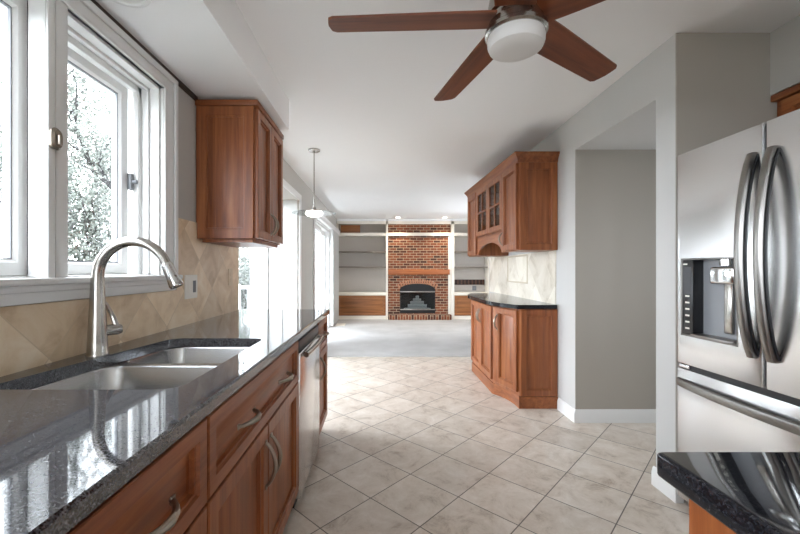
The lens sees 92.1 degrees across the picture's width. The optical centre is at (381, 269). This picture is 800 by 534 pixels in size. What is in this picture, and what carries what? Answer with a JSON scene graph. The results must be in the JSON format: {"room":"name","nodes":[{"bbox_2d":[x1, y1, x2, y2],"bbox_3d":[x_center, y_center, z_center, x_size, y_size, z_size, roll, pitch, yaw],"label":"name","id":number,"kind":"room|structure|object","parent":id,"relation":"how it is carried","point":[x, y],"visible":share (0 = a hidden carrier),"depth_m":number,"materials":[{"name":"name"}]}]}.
{"room":"kitchen","nodes":[
{"label":"kitchen","id":0,"kind":"room"},
{"bbox_2d":[5,86,336,308],"bbox_3d":[-1.200,-0.015,3.025,0.200,2.470,13.450,0,0,0],"label":"wall","id":1,"kind":"structure","parent":0,"point":[186,105],"depth_m":4.32,"materials":[{"name":"grey paint"}]},
{"bbox_2d":[0,0,182,306],"bbox_3d":[-1.172,-0.445,1.255,0.256,1.099,1.590,0,0,0],"label":"window","id":2,"kind":"structure","parent":1,"relation":"in","point":[41,38],"depth_m":1.31,"materials":[{"name":"white paint"}]},
{"bbox_2d":[0,218,238,376],"bbox_3d":[-1.095,0.013,1.220,0.010,0.586,3.440,0,0,0],"label":"tiled wall","id":3,"kind":"structure","parent":1,"relation":"attached to","point":[31,335],"depth_m":1.69,"materials":[{"name":"tile"}]},
{"bbox_2d":[184,275,196,298],"bbox_3d":[-1.086,0.095,2.200,0.008,0.135,0.140,0,0,0],"label":"switch plate","id":4,"kind":"object","parent":3,"relation":"attached to","point":[190,281],"visible":1,"depth_m":2.18,"materials":[{"name":"white plastic"}]},
{"bbox_2d":[91,0,197,100],"bbox_3d":[-1.094,-1.010,1.290,0.012,0.029,1.980,0,0,0],"label":"trim","id":5,"kind":"structure","parent":1,"relation":"attached to","point":[181,85],"depth_m":1.80,"materials":[{"name":"brown"}]},
{"bbox_2d":[195,99,283,247],"bbox_3d":[-0.893,-0.585,2.567,0.409,0.839,0.610,0,0,0],"label":"upper cabinet","id":6,"kind":"object","parent":1,"relation":"attached to","point":[239,146],"visible":1,"depth_m":2.28,"materials":[{"name":"brown wood"}]},
{"bbox_2d":[313,217,330,328],"bbox_3d":[-1.161,0.144,7.200,0.158,2.128,2.000,0,0,0],"label":"door","id":7,"kind":"structure","parent":1,"relation":"in","point":[320,228],"depth_m":7.99,"materials":[{"name":"white paint"}]},
{"bbox_2d":[315,215,339,325],"bbox_3d":[-1.050,0.115,7.805,0.081,2.130,3.110,0,0,0],"label":"vertical blind","id":8,"kind":"object","parent":1,"relation":"attached to","point":[334,232],"visible":0.9,"depth_m":8.21,"materials":[{"name":"white paint"}]},
{"bbox_2d":[95,0,288,130],"bbox_3d":[-0.890,-1.137,1.065,0.420,0.225,3.530,0,0,0],"label":"soffit","id":9,"kind":"structure","parent":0,"point":[209,46],"depth_m":1.82,"materials":[{"name":"white paint"}]},
{"bbox_2d":[111,0,151,7],"bbox_3d":[-0.945,-1.020,1.405,0.184,0.011,0.184,0,0,0],"label":"recessed light","id":10,"kind":"object","parent":9,"relation":"in","point":[128,3],"visible":1,"depth_m":1.47,"materials":[{"name":"white paint"}]},
{"bbox_2d":[250,248,261,308],"bbox_3d":[-1.525,0.130,4.040,0.450,2.420,2.420,0,0,0],"label":"wall","id":11,"kind":"structure","parent":0,"point":[255,253],"depth_m":5.13,"materials":[{"name":"white paint"}]},
{"bbox_2d":[262,179,301,308],"bbox_3d":[-1.329,0.105,4.085,0.493,2.230,2.270,0,0,0],"label":"window","id":12,"kind":"structure","parent":11,"relation":"in","point":[279,265],"depth_m":5.11,"materials":[{"name":"white paint"}]},
{"bbox_2d":[327,319,470,356],"bbox_3d":[0.900,1.274,7.575,4.400,0.132,4.350,0,0,0],"label":"floor","id":13,"kind":"structure","parent":0,"point":[358,337],"depth_m":6.89,"materials":[{"name":"white carpet"}]},
{"bbox_2d":[337,221,387,318],"bbox_3d":[-0.469,0.009,9.554,1.255,2.398,0.328,0,0,0],"label":"bookcase","id":14,"kind":"object","parent":13,"relation":"on","point":[363,256],"visible":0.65,"depth_m":9.71,"materials":[{"name":"beige paint"}]},
{"bbox_2d":[341,225,359,232],"bbox_3d":[-0.770,-1.013,9.575,0.480,0.204,0.030,0,0,0],"label":"board","id":15,"kind":"object","parent":14,"relation":"on","point":[344,228],"visible":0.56,"depth_m":9.56,"materials":[{"name":"brown wood"}]},
{"bbox_2d":[388,221,451,319],"bbox_3d":[0.929,0.009,9.508,1.537,2.398,0.415,0,0,0],"label":"fireplace","id":16,"kind":"object","parent":13,"relation":"on","point":[419,252],"visible":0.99,"depth_m":9.45,"materials":[{"name":"red brick"}]},
{"bbox_2d":[451,221,488,318],"bbox_3d":[2.180,0.009,9.554,0.960,2.398,0.328,0,0,0],"label":"bookcase","id":17,"kind":"object","parent":13,"relation":"on","point":[463,267],"visible":0.53,"depth_m":9.71,"materials":[{"name":"beige paint"}]},
{"bbox_2d":[454,280,484,284],"bbox_3d":[2.190,0.305,9.680,0.800,0.130,0.050,0,0,0],"label":"rack","id":18,"kind":"object","parent":17,"relation":"attached to","point":[456,282],"visible":0.93,"depth_m":9.68,"materials":[{"name":"brown wood"}]},
{"bbox_2d":[283,357,688,533],"bbox_3d":[0.920,1.280,0.850,4.960,0.120,9.100,0,0,0],"label":"floor","id":19,"kind":"structure","parent":0,"point":[408,445],"depth_m":2.40,"materials":[{"name":"tile"}]},
{"bbox_2d":[67,418,206,533],"bbox_3d":[-0.735,0.783,0.695,0.726,0.874,0.460,0,0,0],"label":"base cabinet","id":20,"kind":"object","parent":19,"relation":"on","point":[169,495],"visible":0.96,"depth_m":0.75,"materials":[{"name":"brown wood"}]},
{"bbox_2d":[204,341,297,533],"bbox_3d":[-0.735,0.783,1.431,0.726,0.874,1.008,0,0,0],"label":"base cabinet","id":21,"kind":"object","parent":19,"relation":"on","point":[252,436],"visible":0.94,"depth_m":1.31,"materials":[{"name":"brown wood"}]},
{"bbox_2d":[0,309,329,533],"bbox_3d":[-0.752,0.325,1.250,0.694,0.038,3.500,0,0,0],"label":"countertop","id":22,"kind":"structure","parent":21,"relation":"on","point":[64,453],"depth_m":0.81,"materials":[{"name":"stone"}]},
{"bbox_2d":[85,236,182,356],"bbox_3d":[-0.887,0.093,1.403,0.341,0.427,0.104,0,0,0],"label":"faucet","id":23,"kind":"object","parent":22,"relation":"on","point":[98,331],"visible":1,"depth_m":1.37,"materials":[{"name":"silver metal"}]},
{"bbox_2d":[27,347,248,389],"bbox_3d":[-0.777,0.441,1.353,0.576,0.190,0.805,0,0,0],"label":"sink","id":24,"kind":"object","parent":22,"relation":"in","point":[176,366],"visible":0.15,"depth_m":1.38,"materials":[{"name":"grey metal"}]},
{"bbox_2d":[291,325,323,510],"bbox_3d":[-0.721,0.786,2.240,0.719,0.868,0.596,0,0,0],"label":"dishwasher","id":25,"kind":"object","parent":19,"relation":"on","point":[309,343],"visible":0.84,"depth_m":2.12,"materials":[{"name":"silver metal"}]},
{"bbox_2d":[316,316,329,434],"bbox_3d":[-0.735,0.783,2.757,0.726,0.874,0.425,0,0,0],"label":"base cabinet","id":26,"kind":"object","parent":19,"relation":"on","point":[322,325],"visible":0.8,"depth_m":2.78,"materials":[{"name":"brown wood"}]},
{"bbox_2d":[471,299,557,408],"bbox_3d":[1.294,0.782,4.230,0.514,0.876,1.690,0,0,0],"label":"base cabinet","id":27,"kind":"object","parent":19,"relation":"on","point":[514,352],"visible":0.99,"depth_m":3.42,"materials":[{"name":"brown wood"}]},
{"bbox_2d":[468,293,556,308],"bbox_3d":[1.293,0.324,4.230,0.496,0.036,1.710,0,0,0],"label":"countertop","id":28,"kind":"structure","parent":27,"relation":"on","point":[494,299],"depth_m":3.74,"materials":[{"name":"black stone"}]},
{"bbox_2d":[689,499,735,533],"bbox_3d":[0.743,0.784,-0.144,0.515,0.872,1.512,0,0,0],"label":"base cabinet","id":29,"kind":"object","parent":19,"relation":"on","point":[701,521],"visible":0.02,"depth_m":0.58,"materials":[{"name":"orange wood"}]},
{"bbox_2d":[657,452,799,533],"bbox_3d":[0.751,0.326,-0.149,0.578,0.040,1.601,0,0,0],"label":"countertop","id":30,"kind":"structure","parent":29,"relation":"on","point":[747,492],"depth_m":0.56,"materials":[{"name":"black stone"}]},
{"bbox_2d":[676,109,799,505],"bbox_3d":[1.891,0.314,1.538,0.877,1.812,0.902,0,0,0],"label":"refrigerator","id":31,"kind":"object","parent":19,"relation":"on","point":[738,379],"visible":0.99,"depth_m":1.60,"materials":[{"name":"grey metal"}]},
{"bbox_2d":[235,0,799,218],"bbox_3d":[1.050,-1.300,3.025,4.700,0.100,13.450,0,0,0],"label":"ceiling","id":32,"kind":"structure","parent":0,"point":[389,150],"depth_m":2.65,"materials":[{"name":"white paint"}]},
{"bbox_2d":[305,148,322,216],"bbox_3d":[-0.700,-0.899,4.000,0.454,0.702,0.454,0,0,0],"label":"pendant lamp","id":33,"kind":"object","parent":32,"relation":"hanging from","point":[313,213],"visible":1,"depth_m":3.97,"materials":[{"name":"silver metal"}]},
{"bbox_2d":[328,0,616,100],"bbox_3d":[0.445,-1.030,1.440,1.293,0.440,1.352,0,0,0],"label":"ceiling fan","id":34,"kind":"object","parent":32,"relation":"hanging from","point":[517,30],"visible":1,"depth_m":1.44,"materials":[{"name":"brown wood"}]},
{"bbox_2d":[489,115,574,408],"bbox_3d":[2.227,-0.015,4.320,1.347,2.470,2.460,0,0,0],"label":"wall","id":35,"kind":"structure","parent":0,"point":[562,139],"depth_m":3.25,"materials":[{"name":"grey paint"}]},
{"bbox_2d":[464,151,559,256],"bbox_3d":[1.329,-0.604,4.250,0.443,0.857,1.804,0,0,0],"label":"upper cabinet","id":36,"kind":"object","parent":35,"relation":"attached to","point":[513,207],"visible":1,"depth_m":3.41,"materials":[{"name":"brown wood"}]},
{"bbox_2d":[485,206,498,214],"bbox_3d":[1.393,-0.677,4.250,0.280,0.015,0.860,0,0,0],"label":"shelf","id":37,"kind":"object","parent":36,"relation":"attached to","point":[497,208],"depth_m":4.41,"materials":[{"name":"brown wood"}]},
{"bbox_2d":[490,250,555,303],"bbox_3d":[1.543,0.066,4.460,0.020,0.481,2.080,0,0,0],"label":"tiled wall","id":38,"kind":"structure","parent":35,"relation":"attached to","point":[532,276],"depth_m":4.10,"materials":[{"name":"beige tile"}]},
{"bbox_2d":[557,397,575,422],"bbox_3d":[1.545,1.167,3.219,0.016,0.105,0.300,0,0,0],"label":"baseboard","id":39,"kind":"structure","parent":35,"relation":"attached to","point":[563,407],"depth_m":3.20,"materials":[{"name":"white paint"}]},
{"bbox_2d":[575,150,655,408],"bbox_3d":[2.402,0.128,3.087,1.696,2.185,0.006,0,0,0],"label":"wall","id":40,"kind":"structure","parent":0,"point":[615,190],"depth_m":3.08,"materials":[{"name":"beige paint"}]},
{"bbox_2d":[576,409,655,422],"bbox_3d":[2.403,1.167,3.077,1.700,0.105,0.016,0,0,0],"label":"baseboard","id":41,"kind":"structure","parent":40,"relation":"attached to","point":[582,415],"depth_m":3.07,"materials":[{"name":"white paint"}]},
{"bbox_2d":[575,49,655,149],"bbox_3d":[2.477,-1.107,2.634,1.847,0.285,0.912,0,0,0],"label":"ceiling","id":42,"kind":"structure","parent":0,"point":[623,116],"depth_m":2.62,"materials":[{"name":"grey paint"}]},
{"bbox_2d":[656,33,777,500],"bbox_3d":[2.477,-0.015,2.103,1.847,2.470,0.149,0,0,0],"label":"wall","id":43,"kind":"structure","parent":0,"point":[722,80],"depth_m":2.03,"materials":[{"name":"beige paint"}]},
{"bbox_2d":[651,466,678,502],"bbox_3d":[1.545,1.167,2.103,0.016,0.105,0.180,0,0,0],"label":"baseboard","id":44,"kind":"structure","parent":43,"relation":"attached to","point":[658,482],"depth_m":2.09,"materials":[{"name":"white paint"}]},
{"bbox_2d":[770,15,799,94],"bbox_3d":[2.204,-1.085,-0.760,0.312,0.330,5.579,0,0,0],"label":"wall","id":45,"kind":"structure","parent":0,"point":[785,40],"depth_m":1.95,"materials":[{"name":"grey paint"}]},
{"bbox_3d":[0.900,-0.015,9.785,4.400,2.470,0.130,0,0,0],"label":"wall","id":46,"kind":"structure","parent":0,"visible":0},
{"bbox_2d":[337,219,467,220],"bbox_3d":[0.900,-1.220,9.570,4.000,0.060,0.300,0,0,0],"label":"trim","id":47,"kind":"structure","parent":46,"relation":"attached to","point":[337,219],"depth_m":9.42,"materials":[{"name":"white paint"}]},
{"bbox_3d":[2.430,-0.015,-0.833,0.140,2.470,5.735,0,0,0],"label":"wall","id":48,"kind":"structure","parent":0,"visible":0},
{"bbox_2d":[771,83,799,116],"bbox_3d":[2.201,-0.762,1.528,0.314,0.305,0.996,0,0,0],"label":"upper cabinet","id":49,"kind":"object","parent":48,"relation":"attached to","point":[788,100],"visible":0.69,"depth_m":1.95,"materials":[{"name":"brown wood"}]},
{"label":"outside","id":50,"kind":"structure","parent":0,"visible":0},
{"bbox_3d":[-3.180,1.590,6.500,2.840,0.460,9.000,0,0,0],"label":"deck","id":51,"kind":"object","parent":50,"visible":0},
{"bbox_2d":[239,284,249,309],"bbox_3d":[-3.200,0.840,8.600,2.800,1.040,0.100,0,0,0],"label":"deck railing","id":52,"kind":"object","parent":51,"relation":"on","point":[240,286],"visible":0.09,"depth_m":8.59,"materials":[{"name":"white paint"}]},
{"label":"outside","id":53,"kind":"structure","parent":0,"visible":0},
{"bbox_3d":[-30.950,1.970,15.000,58.100,0.300,90.000,0,0,0],"label":"lawn","id":54,"kind":"structure","parent":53,"visible":0},
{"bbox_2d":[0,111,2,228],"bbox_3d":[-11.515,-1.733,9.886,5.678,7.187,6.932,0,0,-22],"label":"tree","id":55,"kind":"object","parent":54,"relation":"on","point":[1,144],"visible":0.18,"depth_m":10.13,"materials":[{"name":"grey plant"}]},
{"bbox_2d":[0,52,111,222],"bbox_3d":[-4.471,-1.857,7.867,6.449,7.420,5.491,0,0,-5],"label":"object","id":56,"kind":"object","parent":54,"relation":"on","point":[74,103],"visible":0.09,"depth_m":6.86,"materials":[{"name":"grey plant"}]},
{"bbox_2d":[0,82,111,246],"bbox_3d":[-12.132,-2.905,15.443,7.629,9.502,6.915,0,0,8],"label":"tree","id":57,"kind":"object","parent":54,"relation":"on","point":[108,114],"visible":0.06,"depth_m":14.57,"materials":[{"name":"grey plant"}]},
{"bbox_2d":[68,142,111,261],"bbox_3d":[-8.121,-0.952,11.430,3.204,5.559,3.026,0,0,3],"label":"shrub","id":58,"kind":"object","parent":54,"relation":"on","point":[92,229],"visible":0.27,"depth_m":10.77,"materials":[{"name":"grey plant"}]},
{"bbox_2d":[239,250,249,308],"bbox_3d":[-3.662,0.595,10.739,1.920,2.468,1.882,0,0,-12],"label":"shrub","id":59,"kind":"object","parent":54,"relation":"on","point":[245,280],"visible":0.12,"depth_m":10.48,"materials":[{"name":"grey plant"}]},
{"bbox_2d":[239,248,249,277],"bbox_3d":[-5.429,0.047,13.468,2.980,3.566,2.824,0,0,0],"label":"shrub","id":60,"kind":"object","parent":54,"relation":"on","point":[240,249],"visible":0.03,"depth_m":13.31,"materials":[{"name":"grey plant"}]},
{"bbox_2d":[315,245,318,302],"bbox_3d":[-2.894,0.276,15.392,2.432,3.106,2.139,0,0,0],"label":"shrub","id":61,"kind":"object","parent":54,"relation":"on","point":[318,245],"visible":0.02,"depth_m":15.05,"materials":[{"name":"grey plant"}]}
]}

